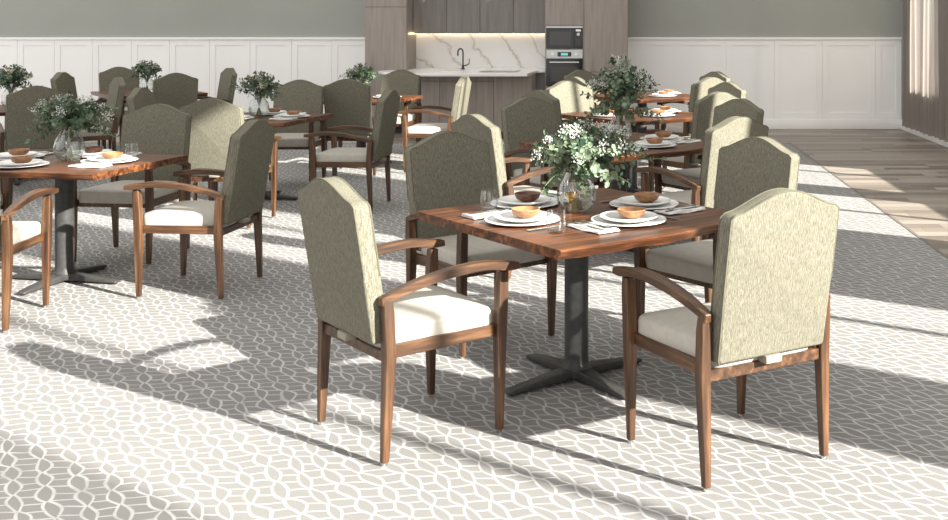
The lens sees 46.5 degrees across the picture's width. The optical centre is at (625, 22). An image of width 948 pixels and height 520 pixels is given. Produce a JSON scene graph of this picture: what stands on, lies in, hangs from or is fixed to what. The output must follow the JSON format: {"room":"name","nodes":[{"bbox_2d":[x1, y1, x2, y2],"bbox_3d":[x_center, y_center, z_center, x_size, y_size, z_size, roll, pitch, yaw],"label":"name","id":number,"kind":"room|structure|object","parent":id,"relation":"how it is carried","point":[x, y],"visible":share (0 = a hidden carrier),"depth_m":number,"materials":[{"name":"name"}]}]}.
{"room":"care facility","nodes":[
{"label":"care facility","id":0,"kind":"room"},
{"bbox_2d":[0,0,364,36],"bbox_3d":[-7.435,-4.150,16.475,7.130,11.500,0.150,0,0,0],"label":"wall","id":1,"kind":"structure","parent":0,"point":[18,18],"depth_m":16.40,"materials":[{"name":"green paint"}]},
{"bbox_2d":[0,37,364,118],"bbox_3d":[-7.435,0.908,16.378,7.130,1.384,0.045,0,0,0],"label":"wainscoting","id":2,"kind":"structure","parent":1,"relation":"attached to","point":[321,61],"depth_m":16.39,"materials":[{"name":"white paint"}]},
{"bbox_2d":[4,129,947,255],"bbox_3d":[-3.270,1.630,6.800,15.460,0.060,21.600,0,0,0],"label":"floor","id":3,"kind":"structure","parent":0,"point":[905,174],"depth_m":12.18,"materials":[{"name":"brown wood"}]},
{"bbox_2d":[365,0,415,132],"bbox_3d":[-3.477,0.100,16.050,0.608,3.000,0.700,0,0,0],"label":"tall cabinet","id":4,"kind":"object","parent":3,"relation":"on","point":[389,45],"visible":0.54,"depth_m":15.70,"materials":[{"name":"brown wood"}]},
{"bbox_2d":[421,76,493,138],"bbox_3d":[-2.322,1.161,15.240,1.006,0.879,0.620,0,0,0],"label":"base cabinet","id":5,"kind":"object","parent":3,"relation":"on","point":[435,90],"visible":0.52,"depth_m":14.93,"materials":[{"name":"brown wood"}]},
{"bbox_2d":[0,143,947,519],"bbox_3d":[-4.411,1.607,5.219,13.178,0.014,18.438,0,0,0],"label":"carpet","id":6,"kind":"object","parent":3,"relation":"on","point":[177,401],"visible":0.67,"depth_m":4.51,"materials":[{"name":"grey carpet"}]},
{"bbox_2d":[0,178,12,211],"bbox_3d":[-4.370,1.089,6.902,0.692,1.023,0.610,0,0,5],"label":"dining chair","id":7,"kind":"object","parent":6,"relation":"on","point":[6,198],"visible":0.23,"depth_m":7.12,"materials":[{"name":"brown wood"}]},
{"bbox_2d":[0,105,40,185],"bbox_3d":[-6.157,1.225,10.883,1.090,0.750,1.160,0,0,-38],"label":"dining table","id":8,"kind":"object","parent":6,"relation":"on","point":[16,182],"visible":0.2,"depth_m":10.72,"materials":[{"name":"brown wood"}]},
{"bbox_3d":[-6.209,0.747,10.950,0.180,0.207,0.180,0,0,0],"label":"vase","id":9,"kind":"object","parent":8,"relation":"on","visible":0},
{"bbox_2d":[0,64,41,93],"bbox_3d":[-6.243,0.623,10.944,0.490,0.430,0.505,0,0,28],"label":"bouquet","id":10,"kind":"object","parent":9,"relation":"in","point":[14,75],"visible":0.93,"depth_m":10.93,"materials":[{"name":"green plant"}]},
{"bbox_2d":[0,188,58,332],"bbox_3d":[-3.495,1.089,5.803,0.610,1.023,0.692,0,0,-6],"label":"dining chair","id":11,"kind":"object","parent":6,"relation":"on","point":[15,236],"visible":1,"depth_m":5.85,"materials":[{"name":"brown wood"}]},
{"bbox_2d":[0,86,68,194],"bbox_3d":[-5.606,1.089,10.228,0.610,1.023,0.692,0,0,-37],"label":"dining chair","id":12,"kind":"object","parent":6,"relation":"on","point":[18,116],"visible":0.64,"depth_m":9.94,"materials":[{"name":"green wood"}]},
{"bbox_2d":[50,72,125,149],"bbox_3d":[-6.338,1.089,12.798,0.692,1.023,0.610,0,0,-4],"label":"dining chair","id":13,"kind":"object","parent":6,"relation":"on","point":[61,81],"visible":0.38,"depth_m":12.81,"materials":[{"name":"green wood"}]},
{"bbox_2d":[0,152,187,295],"bbox_3d":[-3.490,1.225,6.653,1.177,0.750,0.928,0,0,11],"label":"dining table","id":14,"kind":"object","parent":6,"relation":"on","point":[64,176],"visible":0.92,"depth_m":6.67,"materials":[{"name":"brown wood"}]},
{"bbox_2d":[0,153,44,159],"bbox_3d":[-3.827,0.842,6.808,0.324,0.016,0.324,0,0,11],"label":"charger plate","id":15,"kind":"object","parent":14,"relation":"on","point":[38,154],"visible":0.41,"depth_m":6.82,"materials":[{"name":"white ceramic"}]},
{"bbox_2d":[0,151,38,157],"bbox_3d":[-3.827,0.829,6.808,0.250,0.021,0.250,0,0,11],"label":"dinner plate","id":16,"kind":"object","parent":15,"relation":"on","point":[30,153],"visible":0.66,"depth_m":6.83,"materials":[{"name":"white ceramic"}]},
{"bbox_2d":[8,148,29,155],"bbox_3d":[-3.815,0.812,6.816,0.124,0.037,0.124,0,0,11],"label":"bowl","id":17,"kind":"object","parent":16,"relation":"on","point":[18,151],"visible":0.94,"depth_m":6.78,"materials":[{"name":"brown wood"}]},
{"bbox_2d":[0,161,49,168],"bbox_3d":[-3.595,0.842,6.427,0.324,0.016,0.324,0,0,11],"label":"charger plate","id":18,"kind":"object","parent":14,"relation":"on","point":[42,163],"visible":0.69,"depth_m":6.38,"materials":[{"name":"white ceramic"}]},
{"bbox_2d":[0,159,42,165],"bbox_3d":[-3.595,0.829,6.427,0.250,0.021,0.250,0,0,11],"label":"dinner plate","id":19,"kind":"object","parent":18,"relation":"on","point":[34,161],"visible":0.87,"depth_m":6.42,"materials":[{"name":"white ceramic"}]},
{"bbox_2d":[10,156,33,163],"bbox_3d":[-3.583,0.812,6.435,0.124,0.037,0.124,0,0,11],"label":"bowl","id":20,"kind":"object","parent":19,"relation":"on","point":[16,159],"visible":0.98,"depth_m":6.40,"materials":[{"name":"brown wood"}]},
{"bbox_2d":[53,129,85,160],"bbox_3d":[-3.447,0.747,6.720,0.180,0.207,0.180,0,0,0],"label":"vase","id":21,"kind":"object","parent":14,"relation":"on","point":[61,129],"visible":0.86,"depth_m":6.71,"materials":[{"name":"clear glass"}]},
{"bbox_2d":[25,90,119,158],"bbox_3d":[-3.452,0.628,6.799,0.527,0.421,0.629,0,0,-3],"label":"bouquet","id":22,"kind":"object","parent":21,"relation":"in","point":[59,114],"visible":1,"depth_m":6.69,"materials":[{"name":"green plant"}]},
{"bbox_2d":[62,151,116,157],"bbox_3d":[-3.416,0.842,6.927,0.324,0.016,0.324,0,0,11],"label":"charger plate","id":23,"kind":"object","parent":14,"relation":"on","point":[64,155],"visible":0.25,"depth_m":6.86,"materials":[{"name":"white ceramic"}]},
{"bbox_2d":[72,149,111,155],"bbox_3d":[-3.416,0.829,6.927,0.250,0.021,0.250,0,0,11],"label":"dinner plate","id":24,"kind":"object","parent":23,"relation":"on","point":[77,152],"visible":0.71,"depth_m":6.89,"materials":[{"name":"white ceramic"}]},
{"bbox_2d":[83,146,103,152],"bbox_3d":[-3.404,0.812,6.935,0.124,0.037,0.124,0,0,11],"label":"bowl","id":25,"kind":"object","parent":24,"relation":"on","point":[91,149],"visible":0.89,"depth_m":6.90,"materials":[{"name":"brown wood"}]},
{"bbox_2d":[68,163,112,167],"bbox_3d":[-3.166,0.841,6.410,0.220,0.016,0.116,0,0,11],"label":"napkin","id":26,"kind":"object","parent":14,"relation":"on","point":[79,165],"visible":1,"depth_m":6.38,"materials":[{"name":"fabric"}]},
{"bbox_2d":[80,157,138,163],"bbox_3d":[-3.154,0.842,6.627,0.324,0.016,0.324,0,0,11],"label":"charger plate","id":27,"kind":"object","parent":14,"relation":"on","point":[131,158],"visible":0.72,"depth_m":6.58,"materials":[{"name":"white ceramic"}]},
{"bbox_2d":[87,155,131,161],"bbox_3d":[-3.154,0.829,6.627,0.250,0.021,0.250,0,0,11],"label":"dinner plate","id":28,"kind":"object","parent":27,"relation":"on","point":[100,158],"visible":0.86,"depth_m":6.60,"materials":[{"name":"white ceramic"}]},
{"bbox_2d":[101,152,122,158],"bbox_3d":[-3.142,0.812,6.635,0.124,0.037,0.124,0,0,11],"label":"bowl","id":29,"kind":"object","parent":28,"relation":"on","point":[107,155],"visible":0.97,"depth_m":6.60,"materials":[{"name":"brown wood"}]},
{"bbox_2d":[71,77,125,150],"bbox_3d":[-5.695,1.089,11.466,0.692,1.023,0.610,0,0,-36],"label":"dining chair","id":30,"kind":"object","parent":6,"relation":"on","point":[117,86],"visible":0.45,"depth_m":11.42,"materials":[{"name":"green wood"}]},
{"bbox_2d":[97,67,139,149],"bbox_3d":[-6.490,1.089,14.071,0.610,1.023,0.692,0,0,-40],"label":"dining chair","id":31,"kind":"object","parent":6,"relation":"on","point":[105,77],"visible":0.41,"depth_m":14.23,"materials":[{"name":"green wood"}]},
{"bbox_2d":[74,103,191,265],"bbox_3d":[-3.376,1.089,7.447,0.610,1.023,0.692,0,0,6],"label":"dining chair","id":32,"kind":"object","parent":6,"relation":"on","point":[160,128],"visible":0.7,"depth_m":7.66,"materials":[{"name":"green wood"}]},
{"bbox_2d":[91,89,207,98],"bbox_3d":[-5.865,1.225,13.332,1.090,0.750,1.160,0,0,-37],"label":"dining table","id":33,"kind":"object","parent":6,"relation":"on","point":[104,94],"visible":0.12,"depth_m":13.18,"materials":[{"name":"brown wood"}]},
{"bbox_3d":[-5.916,0.747,13.400,0.180,0.207,0.180,0,0,0],"label":"vase","id":34,"kind":"object","parent":33,"relation":"on","visible":0},
{"bbox_2d":[124,60,161,88],"bbox_3d":[-5.885,0.645,13.405,0.443,0.389,0.457,0,0,28],"label":"bouquet","id":35,"kind":"object","parent":34,"relation":"in","point":[147,69],"visible":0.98,"depth_m":13.35,"materials":[{"name":"green plant"}]},
{"bbox_2d":[126,87,217,199],"bbox_3d":[-4.054,1.089,9.749,0.692,1.023,0.610,0,0,-2],"label":"dining chair","id":36,"kind":"object","parent":6,"relation":"on","point":[138,98],"visible":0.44,"depth_m":9.63,"materials":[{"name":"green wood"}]},
{"bbox_2d":[153,73,197,108],"bbox_3d":[-5.402,1.089,12.828,0.610,1.023,0.692,0,0,-37],"label":"dining chair","id":37,"kind":"object","parent":6,"relation":"on","point":[177,90],"visible":0.36,"depth_m":12.57,"materials":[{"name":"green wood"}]},
{"bbox_2d":[123,119,274,300],"bbox_3d":[-2.533,1.089,6.538,0.692,1.023,0.610,0,0,5],"label":"dining chair","id":38,"kind":"object","parent":6,"relation":"on","point":[240,203],"visible":1,"depth_m":6.31,"materials":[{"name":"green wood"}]},
{"bbox_2d":[197,68,236,103],"bbox_3d":[-5.362,1.089,13.817,0.692,1.023,0.610,0,0,-37],"label":"dining chair","id":39,"kind":"object","parent":6,"relation":"on","point":[229,75],"visible":0.38,"depth_m":13.88,"materials":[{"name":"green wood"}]},
{"bbox_2d":[179,98,281,229],"bbox_3d":[-3.174,1.089,8.652,0.610,1.023,0.692,0,0,4],"label":"dining chair","id":40,"kind":"object","parent":6,"relation":"on","point":[214,120],"visible":0.58,"depth_m":8.36,"materials":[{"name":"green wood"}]},
{"bbox_2d":[244,112,332,199],"bbox_3d":[-3.348,1.225,9.788,1.046,0.750,0.997,0,0,10],"label":"dining table","id":41,"kind":"object","parent":6,"relation":"on","point":[313,116],"visible":0.23,"depth_m":9.77,"materials":[{"name":"brown wood"}]},
{"bbox_2d":[249,96,268,116],"bbox_3d":[-3.335,0.747,9.860,0.180,0.207,0.180,0,0,0],"label":"vase","id":42,"kind":"object","parent":41,"relation":"on","point":[253,96],"visible":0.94,"depth_m":9.84,"materials":[{"name":"clear glass"}]},
{"bbox_2d":[228,71,282,114],"bbox_3d":[-3.356,0.634,9.885,0.481,0.409,0.466,0,0,-2],"label":"bouquet","id":43,"kind":"object","parent":42,"relation":"in","point":[261,83],"visible":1,"depth_m":9.81,"materials":[{"name":"green plant"}]},
{"bbox_2d":[269,80,325,181],"bbox_3d":[-3.311,1.089,10.728,0.610,1.023,0.692,0,0,-2],"label":"dining chair","id":44,"kind":"object","parent":6,"relation":"on","point":[298,95],"visible":0.57,"depth_m":10.96,"materials":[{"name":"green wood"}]},
{"bbox_2d":[323,79,375,176],"bbox_3d":[-2.872,1.089,11.553,0.610,1.023,0.692,0,0,4],"label":"dining chair","id":45,"kind":"object","parent":6,"relation":"on","point":[349,101],"visible":0.57,"depth_m":11.26,"materials":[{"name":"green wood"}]},
{"bbox_2d":[303,90,399,211],"bbox_3d":[-2.352,1.089,9.418,0.692,1.023,0.610,0,0,4],"label":"dining chair","id":46,"kind":"object","parent":6,"relation":"on","point":[378,151],"visible":0.84,"depth_m":9.18,"materials":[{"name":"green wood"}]},
{"bbox_2d":[323,95,422,163],"bbox_3d":[-3.050,1.225,12.337,1.090,0.750,1.160,0,0,12],"label":"dining table","id":47,"kind":"object","parent":6,"relation":"on","point":[359,144],"visible":0.1,"depth_m":12.38,"materials":[{"name":"brown wood"}]},
{"bbox_3d":[-3.032,0.747,12.420,0.180,0.207,0.180,0,0,0],"label":"vase","id":48,"kind":"object","parent":47,"relation":"on","visible":0},
{"bbox_2d":[338,63,381,83],"bbox_3d":[-3.037,0.645,12.389,0.443,0.389,0.457,0,0,-42],"label":"bouquet","id":49,"kind":"object","parent":48,"relation":"in","point":[366,74],"visible":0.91,"depth_m":12.37,"materials":[{"name":"green plant"}]},
{"bbox_2d":[372,69,421,145],"bbox_3d":[-2.824,1.089,13.127,0.610,1.023,0.692,0,0,8],"label":"dining chair","id":50,"kind":"object","parent":6,"relation":"on","point":[405,82],"visible":0.47,"depth_m":13.36,"materials":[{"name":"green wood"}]},
{"bbox_2d":[297,176,519,466],"bbox_3d":[-0.874,1.089,4.266,0.692,1.023,0.610,0,0,-40],"label":"dining chair","id":51,"kind":"object","parent":6,"relation":"on","point":[418,315],"visible":1,"depth_m":4.09,"materials":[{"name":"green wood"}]},
{"bbox_2d":[398,76,470,173],"bbox_3d":[-2.058,1.089,11.778,0.692,1.023,0.610,0,0,4],"label":"dining chair","id":52,"kind":"object","parent":6,"relation":"on","point":[419,130],"visible":0.68,"depth_m":11.54,"materials":[{"name":"beige fabric"}]},
{"bbox_2d":[404,131,556,358],"bbox_3d":[-0.757,1.089,5.549,0.610,1.023,0.692,0,0,-40],"label":"dining chair","id":53,"kind":"object","parent":6,"relation":"on","point":[443,169],"visible":0.58,"depth_m":5.61,"materials":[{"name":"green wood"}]},
{"bbox_2d":[451,114,575,280],"bbox_3d":[-0.732,1.089,7.092,0.692,1.023,0.610,0,0,-40],"label":"dining chair","id":54,"kind":"object","parent":6,"relation":"on","point":[477,126],"visible":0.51,"depth_m":6.79,"materials":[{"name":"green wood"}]},
{"bbox_2d":[501,97,605,192],"bbox_3d":[-0.563,1.089,8.221,0.610,1.023,0.692,0,0,-40],"label":"dining chair","id":55,"kind":"object","parent":6,"relation":"on","point":[524,119],"visible":0.51,"depth_m":8.31,"materials":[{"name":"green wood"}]},
{"bbox_2d":[521,89,617,192],"bbox_3d":[-0.518,1.089,9.602,0.692,1.023,0.610,0,0,-40],"label":"dining chair","id":56,"kind":"object","parent":6,"relation":"on","point":[541,94],"visible":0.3,"depth_m":9.31,"materials":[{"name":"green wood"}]},
{"bbox_2d":[417,188,726,399],"bbox_3d":[-0.169,1.225,4.817,1.090,0.750,1.160,0,0,-39],"label":"dining table","id":57,"kind":"object","parent":6,"relation":"on","point":[574,246],"visible":0.84,"depth_m":4.73,"materials":[{"name":"brown wood"}]},
{"bbox_2d":[462,209,507,219],"bbox_3d":[-0.602,0.841,4.785,0.220,0.016,0.116,0,0,-39],"label":"napkin","id":58,"kind":"object","parent":57,"relation":"on","point":[485,214],"visible":0.62,"depth_m":4.74,"materials":[{"name":"fabric"}]},
{"bbox_2d":[484,214,559,226],"bbox_3d":[-0.442,0.842,4.638,0.324,0.016,0.324,0,0,-39],"label":"charger plate","id":59,"kind":"object","parent":57,"relation":"on","point":[490,219],"visible":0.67,"depth_m":4.59,"materials":[{"name":"white ceramic"}]},
{"bbox_2d":[493,210,551,222],"bbox_3d":[-0.442,0.829,4.638,0.250,0.021,0.250,0,0,-39],"label":"dinner plate","id":60,"kind":"object","parent":59,"relation":"on","point":[508,216],"visible":0.83,"depth_m":4.64,"materials":[{"name":"white ceramic"}]},
{"bbox_2d":[511,206,539,217],"bbox_3d":[-0.430,0.812,4.646,0.124,0.037,0.124,0,0,-39],"label":"bowl","id":61,"kind":"object","parent":60,"relation":"on","point":[520,211],"visible":1,"depth_m":4.61,"materials":[{"name":"brown wood"}]},
{"bbox_2d":[490,198,558,208],"bbox_3d":[-0.472,0.842,5.060,0.324,0.016,0.324,0,0,-39],"label":"charger plate","id":62,"kind":"object","parent":57,"relation":"on","point":[552,202],"visible":0.41,"depth_m":5.02,"materials":[{"name":"white ceramic"}]},
{"bbox_2d":[498,195,551,205],"bbox_3d":[-0.472,0.829,5.060,0.250,0.021,0.250,0,0,-39],"label":"dinner plate","id":63,"kind":"object","parent":62,"relation":"on","point":[510,199],"visible":0.82,"depth_m":5.07,"materials":[{"name":"white ceramic"}]},
{"bbox_2d":[514,191,540,201],"bbox_3d":[-0.460,0.812,5.068,0.124,0.037,0.124,0,0,-39],"label":"bowl","id":64,"kind":"object","parent":63,"relation":"on","point":[524,196],"visible":1,"depth_m":5.03,"materials":[{"name":"brown wood"}]},
{"bbox_2d":[540,193,580,202],"bbox_3d":[-0.325,0.841,5.220,0.116,0.016,0.220,0,0,-39],"label":"napkin","id":65,"kind":"object","parent":57,"relation":"on","point":[561,199],"visible":0.53,"depth_m":5.16,"materials":[{"name":"fabric"}]},
{"bbox_2d":[556,166,595,213],"bbox_3d":[-0.223,0.747,4.883,0.180,0.207,0.180,0,0,0],"label":"vase","id":66,"kind":"object","parent":57,"relation":"on","point":[570,211],"visible":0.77,"depth_m":4.87,"materials":[{"name":"clear glass"}]},
{"bbox_2d":[529,116,666,209],"bbox_3d":[-0.178,0.624,4.816,0.538,0.430,0.642,0,0,-33],"label":"bouquet","id":67,"kind":"object","parent":66,"relation":"in","point":[582,148],"visible":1,"depth_m":4.76,"materials":[{"name":"green plant"}]},
{"bbox_2d":[567,221,619,233],"bbox_3d":[-0.136,0.841,4.470,0.116,0.016,0.220,0,0,-39],"label":"napkin","id":68,"kind":"object","parent":57,"relation":"on","point":[580,226],"visible":0.92,"depth_m":4.44,"materials":[{"name":"fabric"}]},
{"bbox_2d":[591,214,666,226],"bbox_3d":[0.011,0.842,4.629,0.324,0.016,0.324,0,0,-39],"label":"charger plate","id":69,"kind":"object","parent":57,"relation":"on","point":[660,219],"visible":0.6,"depth_m":4.57,"materials":[{"name":"white ceramic"}]},
{"bbox_2d":[599,210,657,222],"bbox_3d":[0.011,0.829,4.629,0.250,0.021,0.250,0,0,-39],"label":"dinner plate","id":70,"kind":"object","parent":69,"relation":"on","point":[614,216],"visible":0.76,"depth_m":4.63,"materials":[{"name":"white ceramic"}]},
{"bbox_2d":[617,206,645,218],"bbox_3d":[0.023,0.812,4.637,0.124,0.037,0.124,0,0,-39],"label":"bowl","id":71,"kind":"object","parent":70,"relation":"on","point":[630,212],"visible":1,"depth_m":4.60,"materials":[{"name":"brown wood"}]},
{"bbox_2d":[609,199,678,209],"bbox_3d":[0.084,0.842,5.038,0.324,0.016,0.324,0,0,-39],"label":"charger plate","id":72,"kind":"object","parent":57,"relation":"on","point":[615,203],"visible":0.47,"depth_m":5.01,"materials":[{"name":"white ceramic"}]},
{"bbox_2d":[617,195,670,206],"bbox_3d":[0.084,0.829,5.038,0.250,0.021,0.250,0,0,-39],"label":"dinner plate","id":73,"kind":"object","parent":72,"relation":"on","point":[629,200],"visible":0.83,"depth_m":5.04,"materials":[{"name":"white ceramic"}]},
{"bbox_2d":[633,192,659,202],"bbox_3d":[0.096,0.812,5.046,0.124,0.037,0.124,0,0,-39],"label":"bowl","id":74,"kind":"object","parent":73,"relation":"on","point":[645,197],"visible":1,"depth_m":5.01,"materials":[{"name":"brown wood"}]},
{"bbox_2d":[653,204,705,214],"bbox_3d":[0.243,0.841,4.891,0.220,0.016,0.116,0,0,-39],"label":"napkin","id":75,"kind":"object","parent":57,"relation":"on","point":[689,209],"visible":0.85,"depth_m":4.86,"materials":[{"name":"fabric"}]},
{"bbox_2d":[545,81,625,190],"bbox_3d":[-0.399,1.089,10.621,0.610,1.023,0.692,0,0,-40],"label":"dining chair","id":76,"kind":"object","parent":6,"relation":"on","point":[568,93],"visible":0.27,"depth_m":10.82,"materials":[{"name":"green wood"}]},
{"bbox_2d":[564,70,629,109],"bbox_3d":[-0.365,1.089,13.171,0.610,1.023,0.692,0,0,-40],"label":"dining chair","id":77,"kind":"object","parent":6,"relation":"on","point":[586,75],"visible":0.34,"depth_m":13.40,"materials":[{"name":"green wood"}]},
{"bbox_2d":[564,77,632,133],"bbox_3d":[-0.315,1.089,11.882,0.692,1.023,0.610,0,0,-40],"label":"dining chair","id":78,"kind":"object","parent":6,"relation":"on","point":[578,80],"visible":0.2,"depth_m":11.58,"materials":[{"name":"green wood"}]},
{"bbox_2d":[518,132,703,250],"bbox_3d":[0.006,1.225,7.654,1.090,0.750,1.160,0,0,-39],"label":"dining table","id":79,"kind":"object","parent":6,"relation":"on","point":[681,149],"visible":0.12,"depth_m":7.53,"materials":[{"name":"brown wood"}]},
{"bbox_2d":[607,113,631,142],"bbox_3d":[-0.047,0.747,7.740,0.180,0.207,0.180,0,0,0],"label":"vase","id":80,"kind":"object","parent":79,"relation":"on","point":[612,113],"visible":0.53,"depth_m":7.73,"materials":[{"name":"clear glass"}]},
{"bbox_2d":[580,54,665,140],"bbox_3d":[-0.003,0.529,7.762,0.579,0.617,0.563,0,0,-17],"label":"bouquet","id":81,"kind":"object","parent":80,"relation":"in","point":[619,86],"visible":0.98,"depth_m":7.69,"materials":[{"name":"green plant"}]},
{"bbox_2d":[561,108,692,192],"bbox_3d":[0.110,1.225,10.094,1.090,0.750,1.160,0,0,-39],"label":"dining table","id":82,"kind":"object","parent":6,"relation":"on","point":[681,116],"visible":0.47,"depth_m":9.89,"materials":[{"name":"brown wood"}]},
{"bbox_2d":[593,91,689,132],"bbox_3d":[0.244,1.225,12.734,1.090,0.750,1.160,0,0,-39],"label":"dining table","id":83,"kind":"object","parent":6,"relation":"on","point":[642,103],"visible":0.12,"depth_m":12.39,"materials":[{"name":"brown wood"}]},
{"bbox_2d":[651,77,723,136],"bbox_3d":[0.722,1.089,11.828,0.610,1.023,0.692,0,0,-37],"label":"dining chair","id":84,"kind":"object","parent":6,"relation":"on","point":[699,90],"visible":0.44,"depth_m":11.50,"materials":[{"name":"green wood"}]},
{"bbox_2d":[643,92,738,191],"bbox_3d":[0.599,1.089,9.358,0.610,1.023,0.692,0,0,-37],"label":"dining chair","id":85,"kind":"object","parent":6,"relation":"on","point":[703,111],"visible":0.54,"depth_m":9.04,"materials":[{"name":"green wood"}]},
{"bbox_2d":[657,71,730,123],"bbox_3d":[0.822,1.089,12.757,0.692,1.023,0.610,0,0,-37],"label":"dining chair","id":86,"kind":"object","parent":6,"relation":"on","point":[717,74],"visible":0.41,"depth_m":12.87,"materials":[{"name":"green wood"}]},
{"bbox_2d":[634,116,768,285],"bbox_3d":[0.506,1.089,6.948,0.610,1.023,0.692,0,0,-38],"label":"dining chair","id":87,"kind":"object","parent":6,"relation":"on","point":[731,130],"visible":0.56,"depth_m":6.63,"materials":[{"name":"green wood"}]},
{"bbox_2d":[661,82,746,188],"bbox_3d":[0.752,1.089,10.447,0.692,1.023,0.610,0,0,-37],"label":"dining chair","id":88,"kind":"object","parent":6,"relation":"on","point":[732,88],"visible":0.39,"depth_m":10.53,"materials":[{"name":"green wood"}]},
{"bbox_2d":[654,98,763,239],"bbox_3d":[0.622,1.089,8.097,0.692,1.023,0.610,0,0,-37],"label":"dining chair","id":89,"kind":"object","parent":6,"relation":"on","point":[742,107],"visible":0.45,"depth_m":8.13,"materials":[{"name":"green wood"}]},
{"bbox_2d":[634,136,799,349],"bbox_3d":[0.451,1.089,5.309,0.692,1.023,0.610,0,0,-42],"label":"dining chair","id":90,"kind":"object","parent":6,"relation":"on","point":[749,167],"visible":0.59,"depth_m":5.37,"materials":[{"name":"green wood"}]},
{"bbox_2d":[612,188,839,491],"bbox_3d":[0.385,1.089,4.037,0.610,1.023,0.692,0,0,-31],"label":"dining chair","id":91,"kind":"object","parent":6,"relation":"on","point":[768,308],"visible":1,"depth_m":3.80,"materials":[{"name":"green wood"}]},
{"bbox_2d":[790,143,947,258],"bbox_3d":[-4.399,1.609,5.231,13.202,0.023,18.462,0,0,0],"label":"trim","id":92,"kind":"structure","parent":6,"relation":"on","point":[844,182],"depth_m":9.29,"materials":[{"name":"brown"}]},
{"bbox_2d":[419,73,544,102],"bbox_3d":[-2.173,1.161,16.080,1.997,0.879,0.620,0,0,0],"label":"base cabinet","id":93,"kind":"object","parent":3,"relation":"on","point":[540,77],"visible":0.04,"depth_m":15.77,"materials":[{"name":"beige wood"}]},
{"bbox_2d":[378,68,544,75],"bbox_3d":[-2.342,0.700,15.500,2.335,0.040,1.800,0,0,0],"label":"countertop","id":94,"kind":"structure","parent":93,"relation":"on","point":[419,71],"depth_m":15.21,"materials":[{"name":"white stone"}]},
{"bbox_2d":[494,73,535,138],"bbox_3d":[-1.557,1.161,15.240,0.524,0.879,0.620,0,0,0],"label":"base cabinet","id":95,"kind":"object","parent":3,"relation":"on","point":[507,89],"visible":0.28,"depth_m":14.93,"materials":[{"name":"grey wood"}]},
{"bbox_2d":[545,0,583,89],"bbox_3d":[-0.891,0.100,16.050,0.565,3.000,0.700,0,0,0],"label":"tall cabinet","id":96,"kind":"object","parent":3,"relation":"on","point":[557,12],"visible":0.36,"depth_m":15.70,"materials":[{"name":"grey wood"}]},
{"bbox_2d":[546,49,582,85],"bbox_3d":[-0.891,0.647,15.934,0.525,0.524,0.573,0,0,0],"label":"oven","id":97,"kind":"object","parent":96,"relation":"in","point":[560,63],"visible":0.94,"depth_m":15.70,"materials":[{"name":"black glass"}]},
{"bbox_2d":[546,26,582,47],"bbox_3d":[-0.891,0.208,15.903,0.525,0.321,0.434,0,0,0],"label":"microwave","id":98,"kind":"object","parent":96,"relation":"in","point":[556,36],"visible":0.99,"depth_m":15.70,"materials":[{"name":"black glass"}]},
{"bbox_2d":[584,0,627,106],"bbox_3d":[-0.290,0.100,16.050,0.638,3.000,0.700,0,0,0],"label":"tall cabinet","id":99,"kind":"object","parent":3,"relation":"on","point":[605,21],"visible":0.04,"depth_m":15.70,"materials":[{"name":"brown wood"}]},
{"bbox_2d":[416,34,544,67],"bbox_3d":[-2.173,0.725,16.415,1.997,1.750,0.030,0,0,0],"label":"backsplash","id":100,"kind":"structure","parent":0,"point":[432,50],"depth_m":16.40,"materials":[{"name":"stone"}]},
{"bbox_2d":[413,0,479,33],"bbox_3d":[-2.673,-0.621,16.275,0.999,1.558,0.250,0,0,0],"label":"upper cabinet","id":101,"kind":"object","parent":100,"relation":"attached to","point":[429,16],"visible":0.98,"depth_m":16.15,"materials":[{"name":"beige wood"}]},
{"bbox_2d":[480,0,544,33],"bbox_3d":[-1.674,-0.621,16.275,0.999,1.558,0.250,0,0,0],"label":"upper cabinet","id":102,"kind":"object","parent":100,"relation":"attached to","point":[496,16],"visible":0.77,"depth_m":16.15,"materials":[{"name":"beige wood"}]},
{"bbox_2d":[628,0,900,36],"bbox_3d":[2.203,-4.150,16.475,4.515,11.500,0.150,0,0,0],"label":"wall","id":103,"kind":"structure","parent":0,"point":[646,18],"depth_m":16.40,"materials":[{"name":"green paint"}]},
{"bbox_2d":[628,37,901,118],"bbox_3d":[2.053,0.908,16.378,4.215,1.384,0.045,0,0,0],"label":"wainscoting","id":104,"kind":"structure","parent":103,"relation":"attached to","point":[784,77],"depth_m":16.39,"materials":[{"name":"white paint"}]},
{"bbox_2d":[647,119,899,128],"bbox_3d":[2.053,1.525,16.378,4.215,0.150,0.045,0,0,0],"label":"baseboard","id":105,"kind":"structure","parent":103,"relation":"attached to","point":[771,123],"depth_m":16.36,"materials":[{"name":"white paint"}]},
{"bbox_2d":[901,0,902,118],"bbox_3d":[4.270,-4.150,6.200,0.220,11.500,20.400,0,0,0],"label":"wall","id":106,"kind":"structure","parent":0,"point":[901,0],"depth_m":16.39,"materials":[{"name":"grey paint"}]},
{"bbox_2d":[900,119,947,146],"bbox_3d":[4.145,1.525,6.178,0.030,0.150,20.355,0,0,0],"label":"baseboard","id":107,"kind":"structure","parent":106,"relation":"attached to","point":[931,138],"depth_m":15.01,"materials":[{"name":"white paint"}]},
{"bbox_3d":[4.122,-3.490,14.540,0.076,0.032,3.680,0,0,0],"label":"curtain rod","id":108,"kind":"object","parent":106,"relation":"attached to","visible":0},
{"bbox_2d":[902,0,938,137],"bbox_3d":[4.100,-0.980,15.044,0.138,4.980,1.872,0,0,0],"label":"curtain","id":109,"kind":"object","parent":108,"relation":"hanging from","point":[920,88],"visible":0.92,"depth_m":14.98,"materials":[{"name":"beige fabric"}]},
{"bbox_2d":[938,0,947,141],"bbox_3d":[4.101,-0.980,13.504,0.142,4.980,1.232,0,0,0],"label":"curtain","id":110,"kind":"object","parent":108,"relation":"hanging from","point":[942,4],"visible":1,"depth_m":13.99,"materials":[{"name":"beige fabric"}]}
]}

